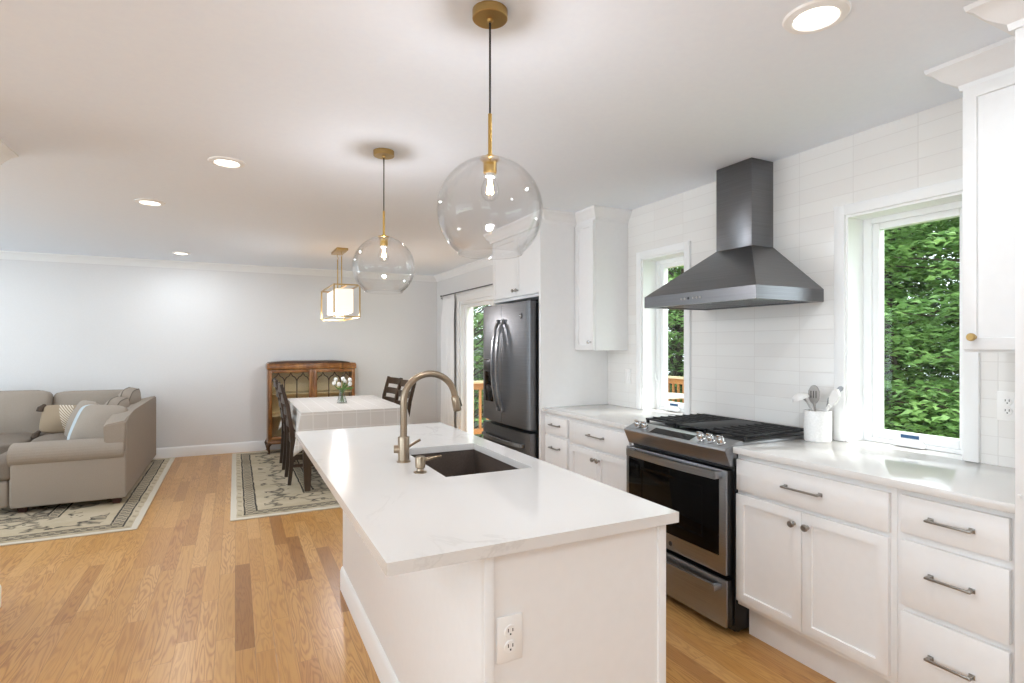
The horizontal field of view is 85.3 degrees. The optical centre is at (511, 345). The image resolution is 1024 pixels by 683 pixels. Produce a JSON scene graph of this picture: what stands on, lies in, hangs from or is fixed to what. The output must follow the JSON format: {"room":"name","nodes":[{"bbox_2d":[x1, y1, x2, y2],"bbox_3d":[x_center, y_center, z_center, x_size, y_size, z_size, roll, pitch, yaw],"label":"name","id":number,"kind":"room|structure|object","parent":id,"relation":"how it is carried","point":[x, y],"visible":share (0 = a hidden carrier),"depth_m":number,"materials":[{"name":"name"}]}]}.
{"room":"kitchen","nodes":[
{"label":"kitchen","id":0,"kind":"room"},
{"bbox_2d":[0,259,436,447],"bbox_3d":[-4.462,0.177,6.877,7.742,2.440,0.150,0,0,-26],"label":"wall","id":1,"kind":"structure","parent":0,"point":[199,342],"depth_m":7.05,"materials":[{"name":"paint"}]},
{"bbox_2d":[153,441,280,458],"bbox_3d":[-4.426,1.332,6.804,7.342,0.130,0.014,0,0,-26],"label":"baseboard","id":2,"kind":"structure","parent":1,"relation":"attached to","point":[210,449],"depth_m":7.09,"materials":[{"name":"white paint"}]},
{"bbox_2d":[0,250,492,281],"bbox_3d":[-3.694,-1.000,5.335,7.342,0.085,3.295,0,0,-26],"label":"trim","id":3,"kind":"structure","parent":1,"relation":"attached to","point":[13,255],"depth_m":7.05,"materials":[{"name":"white paint"}]},
{"bbox_2d":[0,449,835,682],"bbox_3d":[-2.122,1.457,1.998,7.782,0.120,11.070,0,0,-26],"label":"floor","id":4,"kind":"structure","parent":0,"point":[192,594],"depth_m":2.94,"materials":[{"name":"brown wood"}]},
{"bbox_2d":[0,457,174,545],"bbox_3d":[-4.871,1.392,4.864,3.055,0.008,2.990,0,0,-26],"label":"area rug","id":5,"kind":"object","parent":4,"relation":"on","point":[77,519],"visible":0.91,"depth_m":4.48,"materials":[{"name":"beige fabric"}]},
{"bbox_2d":[0,387,155,512],"bbox_3d":[-5.133,0.932,5.144,2.895,0.910,2.115,0,0,-26],"label":"sectional sofa","id":6,"kind":"object","parent":5,"relation":"on","point":[48,468],"visible":0.85,"depth_m":4.82,"materials":[{"name":"beige fabric"}]},
{"bbox_2d":[0,454,9,480],"bbox_3d":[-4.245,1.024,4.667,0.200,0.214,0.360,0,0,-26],"label":"seat cushion","id":7,"kind":"object","parent":6,"relation":"on","point":[4,467],"depth_m":4.53,"materials":[{"name":"beige fabric"}]},
{"bbox_2d":[0,433,40,453],"bbox_3d":[-5.295,1.016,5.518,0.860,0.220,0.800,0,0,-26],"label":"seat cushion","id":8,"kind":"object","parent":6,"relation":"on","point":[6,439],"depth_m":5.51,"materials":[{"name":"beige fabric"}]},
{"bbox_2d":[0,390,52,435],"bbox_3d":[-5.388,0.737,5.840,0.880,0.507,0.250,0,0,-26],"label":"cushion","id":9,"kind":"object","parent":6,"relation":"on","point":[18,413],"depth_m":5.85,"materials":[{"name":"beige fabric"}]},
{"bbox_2d":[31,433,66,441],"bbox_3d":[-4.534,1.015,5.920,0.800,0.219,0.800,0,0,-26],"label":"seat cushion","id":10,"kind":"object","parent":6,"relation":"on","point":[44,436],"depth_m":5.58,"materials":[{"name":"beige fabric"}]},
{"bbox_2d":[31,404,76,438],"bbox_3d":[-4.656,0.804,5.861,0.622,0.379,0.229,0,0,-26],"label":"throw pillow","id":11,"kind":"object","parent":6,"relation":"on","point":[54,418],"visible":0.47,"depth_m":5.76,"materials":[{"name":"beige fabric"}]},
{"bbox_2d":[67,405,87,439],"bbox_3d":[-3.978,0.763,5.309,0.504,0.370,0.217,0,0,9],"label":"throw pillow","id":12,"kind":"object","parent":6,"relation":"on","point":[83,407],"visible":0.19,"depth_m":5.32,"materials":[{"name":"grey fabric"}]},
{"bbox_2d":[64,400,98,435],"bbox_3d":[-4.382,0.772,5.660,0.448,0.399,0.227,0,0,28],"label":"throw pillow","id":13,"kind":"object","parent":6,"relation":"on","point":[82,403],"visible":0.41,"depth_m":5.62,"materials":[{"name":"beige fabric"}]},
{"bbox_2d":[53,390,121,404],"bbox_3d":[-4.677,0.742,6.251,0.760,0.466,0.222,0,0,-26],"label":"cushion","id":14,"kind":"object","parent":6,"relation":"on","point":[101,397],"depth_m":6.16,"materials":[{"name":"beige fabric"}]},
{"bbox_2d":[70,405,128,439],"bbox_3d":[-3.887,0.757,5.237,0.507,0.375,0.265,0,0,6],"label":"throw pillow","id":15,"kind":"object","parent":6,"relation":"on","point":[90,422],"visible":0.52,"depth_m":5.16,"materials":[{"name":"beige fabric"}]},
{"bbox_2d":[104,396,128,407],"bbox_3d":[-4.061,0.762,5.641,0.266,0.459,0.640,0,0,-26],"label":"cushion","id":16,"kind":"object","parent":6,"relation":"on","point":[118,400],"depth_m":5.56,"materials":[{"name":"beige fabric"}]},
{"bbox_2d":[118,387,140,404],"bbox_3d":[-4.328,0.732,6.223,0.279,0.499,0.620,0,0,-26],"label":"cushion","id":17,"kind":"object","parent":6,"relation":"on","point":[133,395],"depth_m":6.07,"materials":[{"name":"beige fabric"}]},
{"bbox_2d":[230,450,340,520],"bbox_3d":[-1.861,1.392,6.279,2.335,0.008,3.040,0,0,-26],"label":"area rug","id":18,"kind":"object","parent":4,"relation":"on","point":[259,487],"visible":0.45,"depth_m":5.31,"materials":[{"name":"beige fabric"}]},
{"bbox_2d":[272,378,301,469],"bbox_3d":[-2.469,0.886,6.445,0.545,1.006,0.430,0,0,-26],"label":"dining chair","id":19,"kind":"object","parent":18,"relation":"on","point":[282,460],"visible":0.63,"depth_m":6.21,"materials":[{"name":"brown wood"}]},
{"bbox_2d":[277,382,313,484],"bbox_3d":[-2.130,0.886,5.765,0.545,1.006,0.430,0,0,-26],"label":"dining chair","id":20,"kind":"object","parent":18,"relation":"on","point":[289,465],"visible":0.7,"depth_m":5.51,"materials":[{"name":"brown wood"}]},
{"bbox_2d":[294,450,311,491],"bbox_3d":[-1.882,1.015,6.157,1.000,0.746,1.580,0,0,-26],"label":"dining table","id":21,"kind":"object","parent":18,"relation":"on","point":[307,464],"visible":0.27,"depth_m":5.27,"materials":[{"name":"brown wood"}]},
{"bbox_2d":[278,395,410,455],"bbox_3d":[-1.883,0.833,6.156,1.193,0.392,1.773,0,0,-26],"label":"tablecloth","id":22,"kind":"object","parent":21,"relation":"on","point":[310,413],"visible":0.83,"depth_m":5.54,"materials":[{"name":"white fabric"}]},
{"bbox_3d":[-1.868,0.560,6.108,0.112,0.150,0.112,0,0,-26],"label":"glass vase","id":23,"kind":"object","parent":22,"relation":"on","visible":0},
{"bbox_2d":[336,382,342,401],"bbox_3d":[-1.890,0.514,6.082,0.085,0.219,0.050,0,0,-26],"label":"tulip","id":24,"kind":"object","parent":23,"relation":"in","point":[338,383],"visible":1,"depth_m":6.07,"materials":[{"name":"green"}]},
{"bbox_2d":[341,377,346,391],"bbox_3d":[-1.848,0.486,6.112,0.063,0.276,0.045,0,0,-26],"label":"tulip","id":25,"kind":"object","parent":23,"relation":"in","point":[342,378],"visible":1,"depth_m":6.10,"materials":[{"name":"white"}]},
{"bbox_2d":[342,382,353,393],"bbox_3d":[-1.810,0.513,6.098,0.163,0.222,0.044,0,0,19],"label":"tulip","id":26,"kind":"object","parent":23,"relation":"in","point":[349,383],"visible":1,"depth_m":6.08,"materials":[{"name":"green"}]},
{"bbox_2d":[264,360,355,454],"bbox_3d":[-2.679,0.801,7.426,1.138,1.189,0.407,0,0,-26],"label":"china cabinet","id":27,"kind":"object","parent":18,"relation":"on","point":[299,378],"visible":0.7,"depth_m":7.39,"materials":[{"name":"brown wood"}]},
{"bbox_2d":[272,413,280,416],"bbox_3d":[-2.694,0.910,7.457,1.040,0.014,0.312,0,0,-26],"label":"shelf","id":28,"kind":"object","parent":27,"relation":"attached to","point":[273,414],"depth_m":7.23,"materials":[{"name":"brown wood"}]},
{"bbox_2d":[272,389,351,394],"bbox_3d":[-2.694,0.630,7.457,1.040,0.014,0.312,0,0,-26],"label":"shelf","id":29,"kind":"object","parent":27,"relation":"attached to","point":[288,391],"depth_m":7.48,"materials":[{"name":"brown wood"}]},
{"bbox_2d":[382,376,402,402],"bbox_3d":[-1.631,0.886,6.589,0.545,1.006,0.430,0,0,-33],"label":"dining chair","id":30,"kind":"object","parent":18,"relation":"on","point":[393,380],"visible":0.19,"depth_m":6.79,"materials":[{"name":"brown wood"}]},
{"bbox_2d":[394,379,415,416],"bbox_3d":[-1.381,0.886,6.087,0.545,1.006,0.430,0,0,-32],"label":"dining chair","id":31,"kind":"object","parent":18,"relation":"on","point":[402,382],"visible":0.19,"depth_m":6.28,"materials":[{"name":"brown wood"}]},
{"bbox_2d":[340,511,665,682],"bbox_3d":[-0.266,0.955,2.404,0.592,0.884,2.029,0,0,-26],"label":"kitchen island","id":32,"kind":"object","parent":4,"relation":"on","point":[593,610],"visible":0.73,"depth_m":1.55,"materials":[{"name":"paint"}]},
{"bbox_2d":[295,422,678,576],"bbox_3d":[-0.362,0.498,2.353,0.850,0.030,2.085,0,0,-26],"label":"island countertop","id":33,"kind":"structure","parent":32,"relation":"on","point":[408,521],"depth_m":1.73,"materials":[{"name":"white stone"}]},
{"bbox_2d":[394,370,461,462],"bbox_3d":[-0.352,0.295,2.352,0.303,0.376,0.058,0,0,-26],"label":"kitchen faucet","id":34,"kind":"object","parent":33,"relation":"on","point":[403,446],"visible":1,"depth_m":2.30,"materials":[{"name":"beige metal"}]},
{"bbox_2d":[414,455,441,473],"bbox_3d":[-0.321,0.453,2.121,0.110,0.061,0.050,0,0,-26],"label":"soap dispenser","id":35,"kind":"object","parent":33,"relation":"on","point":[419,460],"visible":1,"depth_m":2.10,"materials":[{"name":"beige metal"}]},
{"bbox_2d":[411,449,517,476],"bbox_3d":[-0.215,0.617,2.386,0.398,0.208,0.643,0,0,-26],"label":"sink","id":36,"kind":"object","parent":33,"relation":"in","point":[462,462],"visible":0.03,"depth_m":2.68,"materials":[{"name":"grey metal"}]},
{"bbox_2d":[497,612,521,663],"bbox_3d":[-0.006,0.742,1.408,0.072,0.116,0.006,0,0,-26],"label":"outlet","id":37,"kind":"object","parent":32,"relation":"attached to","point":[509,624],"depth_m":1.40,"materials":[{"name":"white plastic"}]},
{"bbox_2d":[504,624,515,637],"bbox_3d":[-0.005,0.723,1.406,0.033,0.033,0.008,0,0,-26],"label":"socket","id":38,"kind":"object","parent":32,"relation":"attached to","point":[509,629],"depth_m":1.40,"materials":[{"name":"white plastic"}]},
{"bbox_2d":[504,640,515,652],"bbox_3d":[-0.005,0.761,1.406,0.033,0.033,0.008,0,0,-26],"label":"socket","id":39,"kind":"object","parent":32,"relation":"attached to","point":[509,645],"depth_m":1.40,"materials":[{"name":"white plastic"}]},
{"bbox_2d":[482,299,538,458],"bbox_3d":[0.198,0.518,4.856,0.791,1.757,0.913,0,0,-26],"label":"refrigerator","id":40,"kind":"object","parent":4,"relation":"on","point":[510,330],"visible":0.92,"depth_m":4.54,"materials":[{"name":"grey metal"}]},
{"bbox_2d":[483,208,607,460],"bbox_3d":[0.270,0.177,4.888,0.644,2.440,1.134,0,0,-26],"label":"tall cabinet","id":41,"kind":"object","parent":4,"relation":"on","point":[545,271],"visible":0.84,"depth_m":4.40,"materials":[{"name":"paint"}]},
{"bbox_2d":[545,413,570,470],"bbox_3d":[0.581,0.955,4.265,0.639,0.884,0.356,0,0,-26],"label":"base cabinet","id":42,"kind":"object","parent":4,"relation":"on","point":[557,427],"visible":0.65,"depth_m":4.11,"materials":[{"name":"paint"}]},
{"bbox_2d":[570,418,633,491],"bbox_3d":[0.819,0.955,3.788,0.639,0.884,0.708,0,0,-26],"label":"base cabinet","id":43,"kind":"object","parent":4,"relation":"on","point":[597,451],"visible":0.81,"depth_m":3.63,"materials":[{"name":"paint"}]},
{"bbox_2d":[542,404,683,428],"bbox_3d":[0.804,0.498,3.979,0.753,0.030,1.070,0,0,-26],"label":"countertop","id":44,"kind":"structure","parent":43,"relation":"on","point":[621,417],"depth_m":3.92,"materials":[{"name":"white stone"}]},
{"bbox_2d":[624,413,803,631],"bbox_3d":[1.112,0.916,3.104,0.717,0.962,0.764,0,0,-26],"label":"gas range","id":45,"kind":"object","parent":4,"relation":"on","point":[684,464],"visible":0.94,"depth_m":2.83,"materials":[{"name":"silver metal"}]},
{"bbox_2d":[736,454,897,682],"bbox_3d":[1.481,0.955,2.458,0.639,0.884,0.714,0,0,-26],"label":"base cabinet","id":46,"kind":"object","parent":4,"relation":"on","point":[817,552],"visible":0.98,"depth_m":2.28,"materials":[{"name":"paint"}]},
{"bbox_2d":[733,439,1014,513],"bbox_3d":[1.625,0.498,2.331,0.753,0.030,1.073,0,0,-26],"label":"countertop","id":47,"kind":"structure","parent":46,"relation":"on","point":[944,475],"depth_m":2.19,"materials":[{"name":"white stone"}]},
{"bbox_2d":[804,409,831,442],"bbox_3d":[1.543,0.406,2.806,0.126,0.154,0.126,0,0,-26],"label":"utensil crock","id":48,"kind":"object","parent":47,"relation":"on","point":[818,423],"visible":0.98,"depth_m":2.75,"materials":[{"name":"white ceramic"}]},
{"bbox_2d":[792,392,812,410],"bbox_3d":[1.512,0.358,2.850,0.086,0.227,0.155,0,0,-26],"label":"ladle","id":49,"kind":"object","parent":48,"relation":"in","point":[799,396],"visible":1,"depth_m":2.85,"materials":[{"name":"grey plastic"}]},
{"bbox_2d":[792,392,808,402],"bbox_3d":[1.496,0.272,2.882,0.086,0.054,0.084,0,0,-26],"label":"bowl","id":50,"kind":"object","parent":49,"relation":"on","point":[799,396],"depth_m":2.86,"materials":[{"name":"white plastic"}]},
{"bbox_2d":[808,385,819,410],"bbox_3d":[1.554,0.338,2.854,0.020,0.265,0.070,0,0,-15],"label":"slotted spoon","id":51,"kind":"object","parent":48,"relation":"in","point":[813,392],"visible":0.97,"depth_m":2.85,"materials":[{"name":"grey plastic"}]},
{"bbox_2d":[824,389,840,411],"bbox_3d":[1.561,0.343,2.762,0.020,0.258,0.144,0,0,-26],"label":"spoon","id":52,"kind":"object","parent":48,"relation":"in","point":[835,395],"visible":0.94,"depth_m":2.72,"materials":[{"name":"white plastic"}]},
{"bbox_2d":[829,389,840,405],"bbox_3d":[1.579,0.257,2.720,0.016,0.085,0.052,0,0,-26],"label":"bowl","id":53,"kind":"object","parent":52,"relation":"on","point":[835,395],"depth_m":2.71,"materials":[{"name":"white plastic"}]},
{"bbox_2d":[826,386,842,406],"bbox_3d":[1.579,0.336,2.779,0.012,0.270,0.150,0,0,-33],"label":"serving spoon","id":54,"kind":"object","parent":48,"relation":"in","point":[840,388],"visible":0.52,"depth_m":2.73,"materials":[{"name":"metal"}]},
{"bbox_2d":[898,489,1014,682],"bbox_3d":[1.720,0.955,1.978,0.639,0.884,0.356,0,0,-26],"label":"base cabinet","id":55,"kind":"object","parent":4,"relation":"on","point":[956,560],"visible":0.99,"depth_m":1.85,"materials":[{"name":"paint"}]},
{"bbox_2d":[963,0,1023,682],"bbox_3d":[1.945,0.177,1.423,0.732,2.440,1.014,0,0,-26],"label":"pantry cabinet","id":56,"kind":"object","parent":4,"relation":"on","point":[1007,16],"visible":1,"depth_m":1.66,"materials":[{"name":"paint"}]},
{"bbox_2d":[437,265,492,433],"bbox_3d":[-0.092,0.177,6.562,0.200,2.440,4.310,0,0,-26],"label":"wall","id":57,"kind":"structure","parent":0,"point":[483,276],"depth_m":7.73,"materials":[{"name":"paint"}]},
{"bbox_2d":[440,284,492,298],"bbox_3d":[-0.415,-0.683,6.887,0.088,0.081,2.747,0,0,-26],"label":"curtain rod","id":58,"kind":"object","parent":57,"relation":"attached to","point":[488,284],"visible":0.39,"depth_m":7.17,"materials":[{"name":"grey metal"}]},
{"bbox_2d":[440,294,453,426],"bbox_3d":[-0.918,0.330,7.854,0.066,2.095,0.488,0,0,-26],"label":"curtain","id":59,"kind":"object","parent":58,"relation":"hanging from","point":[447,317],"visible":0.83,"depth_m":7.80,"materials":[{"name":"white fabric"}]},
{"bbox_2d":[456,286,493,433],"bbox_3d":[-0.238,0.352,6.780,0.186,2.090,2.050,0,0,-26],"label":"door","id":60,"kind":"structure","parent":57,"relation":"in","point":[480,297],"depth_m":7.55,"materials":[{"name":"white paint"}]},
{"bbox_2d":[0,0,1011,275],"bbox_3d":[-2.073,-1.118,2.023,7.892,0.150,11.070,0,0,-26],"label":"ceiling","id":61,"kind":"structure","parent":0,"point":[106,105],"depth_m":2.41,"materials":[{"name":"paint"}]},
{"bbox_2d":[134,199,164,205],"bbox_3d":[-2.639,-1.037,4.052,0.192,0.012,0.192,0,0,-26],"label":"recessed light","id":62,"kind":"object","parent":61,"relation":"in","point":[149,202],"visible":1,"depth_m":4.05,"materials":[{"name":"white plastic"}]},
{"bbox_2d":[171,252,190,254],"bbox_3d":[-3.748,-1.037,6.295,0.192,0.012,0.192,0,0,-26],"label":"recessed light","id":63,"kind":"object","parent":61,"relation":"in","point":[177,253],"visible":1,"depth_m":6.30,"materials":[{"name":"white plastic"}]},
{"bbox_2d":[208,156,245,167],"bbox_3d":[-1.623,-1.037,3.166,0.192,0.012,0.192,0,0,-26],"label":"recessed light","id":64,"kind":"object","parent":61,"relation":"in","point":[227,162],"visible":1,"depth_m":3.15,"materials":[{"name":"white plastic"}]},
{"bbox_2d":[321,247,360,320],"bbox_3d":[-1.897,-0.664,6.118,0.270,0.756,0.928,0,0,-26],"label":"lantern pendant","id":65,"kind":"object","parent":61,"relation":"hanging from","point":[339,300],"visible":0.98,"depth_m":5.85,"materials":[{"name":"white glass"}]},
{"bbox_2d":[352,148,414,291],"bbox_3d":[-0.690,-0.662,2.991,0.330,0.760,0.330,0,0,-29],"label":"pendant light","id":66,"kind":"object","parent":61,"relation":"hanging from","point":[380,153],"visible":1,"depth_m":2.98,"materials":[{"name":"gold metal"}]},
{"bbox_2d":[378,235,389,245],"bbox_3d":[-0.690,-0.560,2.991,0.064,0.051,0.064,0,0,-26],"label":"socket","id":67,"kind":"object","parent":66,"relation":"attached to","point":[383,238],"depth_m":2.97,"materials":[{"name":"gold metal"}]},
{"bbox_2d":[437,0,542,258],"bbox_3d":[-0.069,-0.662,1.735,0.330,0.760,0.330,0,0,-29],"label":"pendant light","id":68,"kind":"object","parent":61,"relation":"hanging from","point":[487,14],"visible":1,"depth_m":1.72,"materials":[{"name":"gold metal"}]},
{"bbox_2d":[480,155,499,174],"bbox_3d":[-0.069,-0.560,1.735,0.064,0.051,0.064,0,0,-26],"label":"socket","id":69,"kind":"object","parent":68,"relation":"attached to","point":[489,161],"depth_m":1.72,"materials":[{"name":"gold metal"}]},
{"bbox_2d":[782,0,850,33],"bbox_3d":[0.964,-1.037,1.762,0.192,0.012,0.192,0,0,-26],"label":"recessed light","id":70,"kind":"object","parent":61,"relation":"in","point":[814,16],"visible":1,"depth_m":1.75,"materials":[{"name":"white plastic"}]},
{"bbox_2d":[608,97,1014,467],"bbox_3d":[1.929,0.177,2.502,0.200,2.440,4.760,0,0,-26],"label":"tiled wall","id":71,"kind":"structure","parent":0,"point":[749,363],"depth_m":3.03,"materials":[{"name":"white tile"}]},
{"bbox_2d":[575,205,631,349],"bbox_3d":[0.699,-0.501,4.351,0.354,1.082,0.310,0,0,-26],"label":"upper cabinet","id":72,"kind":"object","parent":71,"relation":"attached to","point":[601,232],"visible":0.99,"depth_m":4.28,"materials":[{"name":"paint"}]},
{"bbox_2d":[636,241,690,414],"bbox_3d":[1.157,-0.109,4.018,0.206,1.182,0.552,0,0,-26],"label":"window","id":73,"kind":"structure","parent":71,"relation":"in","point":[652,265],"depth_m":4.17,"materials":[{"name":"white paint"}]},
{"bbox_2d":[644,157,823,310],"bbox_3d":[1.214,-0.634,3.143,0.506,0.818,0.813,0,0,-26],"label":"range hood","id":74,"kind":"object","parent":71,"relation":"attached to","point":[745,270],"visible":1,"depth_m":3.10,"materials":[{"name":"metal"}]},
{"bbox_2d":[834,178,980,462],"bbox_3d":[1.865,-0.109,2.597,0.206,1.182,0.614,0,0,-26],"label":"window","id":75,"kind":"structure","parent":71,"relation":"in","point":[859,227],"depth_m":2.78,"materials":[{"name":"white paint"}]},
{"bbox_2d":[924,36,1014,352],"bbox_3d":[1.825,-0.508,2.038,0.398,1.068,0.369,0,0,-26],"label":"upper cabinet","id":76,"kind":"object","parent":71,"relation":"attached to","point":[985,76],"visible":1,"depth_m":1.99,"materials":[{"name":"paint"}]},
{"bbox_2d":[997,391,1014,421],"bbox_3d":[1.962,0.242,2.200,0.009,0.116,0.072,0,0,-26],"label":"electrical outlet","id":77,"kind":"object","parent":71,"relation":"attached to","point":[1005,400],"visible":0.93,"depth_m":2.20,"materials":[{"name":"white plastic"}]},
{"bbox_2d":[1002,397,1012,404],"bbox_3d":[1.962,0.223,2.200,0.009,0.033,0.033,0,0,-26],"label":"socket","id":78,"kind":"object","parent":77,"relation":"attached to","point":[1005,400],"depth_m":2.20,"materials":[{"name":"grey plastic"}]},
{"bbox_2d":[1002,407,1012,414],"bbox_3d":[1.962,0.262,2.200,0.009,0.033,0.033,0,0,-26],"label":"socket","id":79,"kind":"object","parent":77,"relation":"attached to","point":[1005,410],"depth_m":2.20,"materials":[{"name":"grey plastic"}]},
{"label":"outside","id":80,"kind":"structure","parent":0,"visible":0},
{"bbox_3d":[1.730,1.567,7.899,4.236,0.220,3.400,0,0,-26],"label":"floor","id":81,"kind":"structure","parent":80,"visible":0},
{"bbox_2d":[473,381,488,433],"bbox_3d":[0.941,1.007,9.350,4.080,0.900,0.140,0,0,-26],"label":"deck railing","id":82,"kind":"object","parent":81,"relation":"on","point":[477,385],"visible":0.06,"depth_m":8.61,"materials":[{"name":"brown wood"}]},
{"bbox_2d":[668,376,683,402],"bbox_3d":[3.480,1.007,8.715,0.140,0.900,3.300,0,0,-26],"label":"deck railing","id":83,"kind":"object","parent":81,"relation":"on","point":[673,380],"visible":0.05,"depth_m":9.82,"materials":[{"name":"brown wood"}]},
{"bbox_2d":[668,393,683,398],"bbox_3d":[2.430,1.129,9.030,0.960,0.654,0.960,0,0,-26],"label":"patio table","id":84,"kind":"object","parent":81,"relation":"on","point":[670,395],"visible":0.12,"depth_m":8.70,"materials":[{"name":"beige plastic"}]},
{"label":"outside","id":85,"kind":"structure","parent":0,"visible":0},
{"bbox_3d":[14.763,3.072,18.522,37.058,0.150,70.000,0,0,-26],"label":"ground","id":86,"kind":"structure","parent":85,"visible":0},
{"bbox_2d":[473,308,482,340],"bbox_3d":[-2.516,-1.910,20.443,7.509,9.842,7.713,0,0,44],"label":"maple tree","id":87,"kind":"object","parent":86,"relation":"on","point":[474,336],"visible":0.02,"depth_m":19.73,"materials":[{"name":"green plant"}]},
{"bbox_2d":[473,348,484,437],"bbox_3d":[-1.044,1.472,17.577,3.000,3.050,2.400,0,0,-26],"label":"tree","id":88,"kind":"object","parent":86,"relation":"on","point":[474,361],"visible":0.02,"depth_m":16.44,"materials":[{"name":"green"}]},
{"bbox_2d":[473,305,489,417],"bbox_3d":[0.956,-1.100,16.709,6.875,8.211,7.018,0,0,-22],"label":"maple tree","id":89,"kind":"object","parent":86,"relation":"on","point":[479,339],"visible":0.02,"depth_m":15.64,"materials":[{"name":"green plant"}]},
{"bbox_2d":[473,304,490,436],"bbox_3d":[-1.306,-0.541,14.201,6.061,7.091,5.937,0,0,-8],"label":"maple tree","id":90,"kind":"object","parent":86,"relation":"on","point":[477,325],"visible":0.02,"depth_m":13.66,"materials":[{"name":"green plant"}]},
{"bbox_2d":[668,266,683,402],"bbox_3d":[3.838,-0.728,12.718,6.250,7.465,6.380,0,0,28],"label":"maple tree","id":91,"kind":"object","parent":86,"relation":"on","point":[678,345],"visible":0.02,"depth_m":11.93,"materials":[{"name":"green plant"}]},
{"bbox_2d":[668,267,683,402],"bbox_3d":[4.773,-0.728,14.880,6.380,7.465,6.250,0,0,11],"label":"maple tree","id":92,"kind":"object","parent":86,"relation":"on","point":[678,269],"visible":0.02,"depth_m":13.06,"materials":[{"name":"green plant"}]},
{"bbox_2d":[668,267,683,400],"bbox_3d":[3.310,-0.928,15.412,6.170,7.873,6.008,0,0,35],"label":"maple tree","id":93,"kind":"object","parent":86,"relation":"on","point":[670,363],"visible":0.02,"depth_m":13.34,"materials":[{"name":"green plant"}]},
{"bbox_2d":[884,401,909,430],"bbox_3d":[4.451,1.841,7.035,2.814,2.369,2.716,0,0,7],"label":"shrub","id":94,"kind":"object","parent":86,"relation":"on","point":[892,414],"visible":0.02,"depth_m":6.78,"materials":[{"name":"green plant"}]},
{"bbox_2d":[884,220,958,415],"bbox_3d":[8.697,-1.763,13.075,7.347,9.534,7.477,0,0,17],"label":"oak tree","id":95,"kind":"object","parent":86,"relation":"on","point":[948,220],"visible":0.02,"depth_m":11.16,"materials":[{"name":"green plant"}]},
{"bbox_2d":[884,217,959,436],"bbox_3d":[6.106,-0.438,6.178,5.256,6.889,5.399,0,0,36],"label":"maple tree","id":96,"kind":"object","parent":86,"relation":"on","point":[926,389],"visible":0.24,"depth_m":6.05,"materials":[{"name":"green plant"}]},
{"bbox_2d":[884,218,959,437],"bbox_3d":[5.380,-0.274,8.168,5.142,6.561,5.006,0,0,4],"label":"maple tree","id":97,"kind":"object","parent":86,"relation":"on","point":[888,295],"visible":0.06,"depth_m":6.98,"materials":[{"name":"green plant"}]},
{"bbox_2d":[884,221,959,435],"bbox_3d":[7.834,-0.970,8.290,6.231,7.945,6.122,0,0,-42],"label":"oak tree","id":98,"kind":"object","parent":86,"relation":"on","point":[905,282],"visible":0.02,"depth_m":7.99,"materials":[{"name":"green plant"}]},
{"bbox_2d":[884,219,959,429],"bbox_3d":[6.805,-0.970,10.220,6.231,7.945,6.122,0,0,1],"label":"oak tree","id":99,"kind":"object","parent":86,"relation":"on","point":[892,239],"visible":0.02,"depth_m":8.27,"materials":[{"name":"green plant"}]},
{"bbox_2d":[884,220,959,434],"bbox_3d":[9.215,-1.565,10.292,7.041,9.137,7.165,0,0,-41],"label":"oak tree","id":100,"kind":"object","parent":86,"relation":"on","point":[939,376],"visible":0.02,"depth_m":9.44,"materials":[{"name":"green plant"}]},
{"bbox_2d":[890,425,959,438],"bbox_3d":[4.433,1.946,5.928,2.469,2.154,2.559,0,0,14],"label":"shrub","id":101,"kind":"object","parent":86,"relation":"on","point":[951,435],"visible":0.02,"depth_m":5.87,"materials":[{"name":"green plant"}]},
{"bbox_3d":[-4.087,0.177,1.774,3.465,2.440,0.920,0,0,-26],"label":"wall partition","id":102,"kind":"structure","parent":0,"visible":0},
{"bbox_2d":[0,139,18,165],"bbox_3d":[-4.071,-1.000,1.821,3.535,0.085,0.990,0,0,-26],"label":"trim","id":103,"kind":"structure","parent":102,"relation":"attached to","point":[6,153],"depth_m":2.95,"materials":[{"name":"white paint"}]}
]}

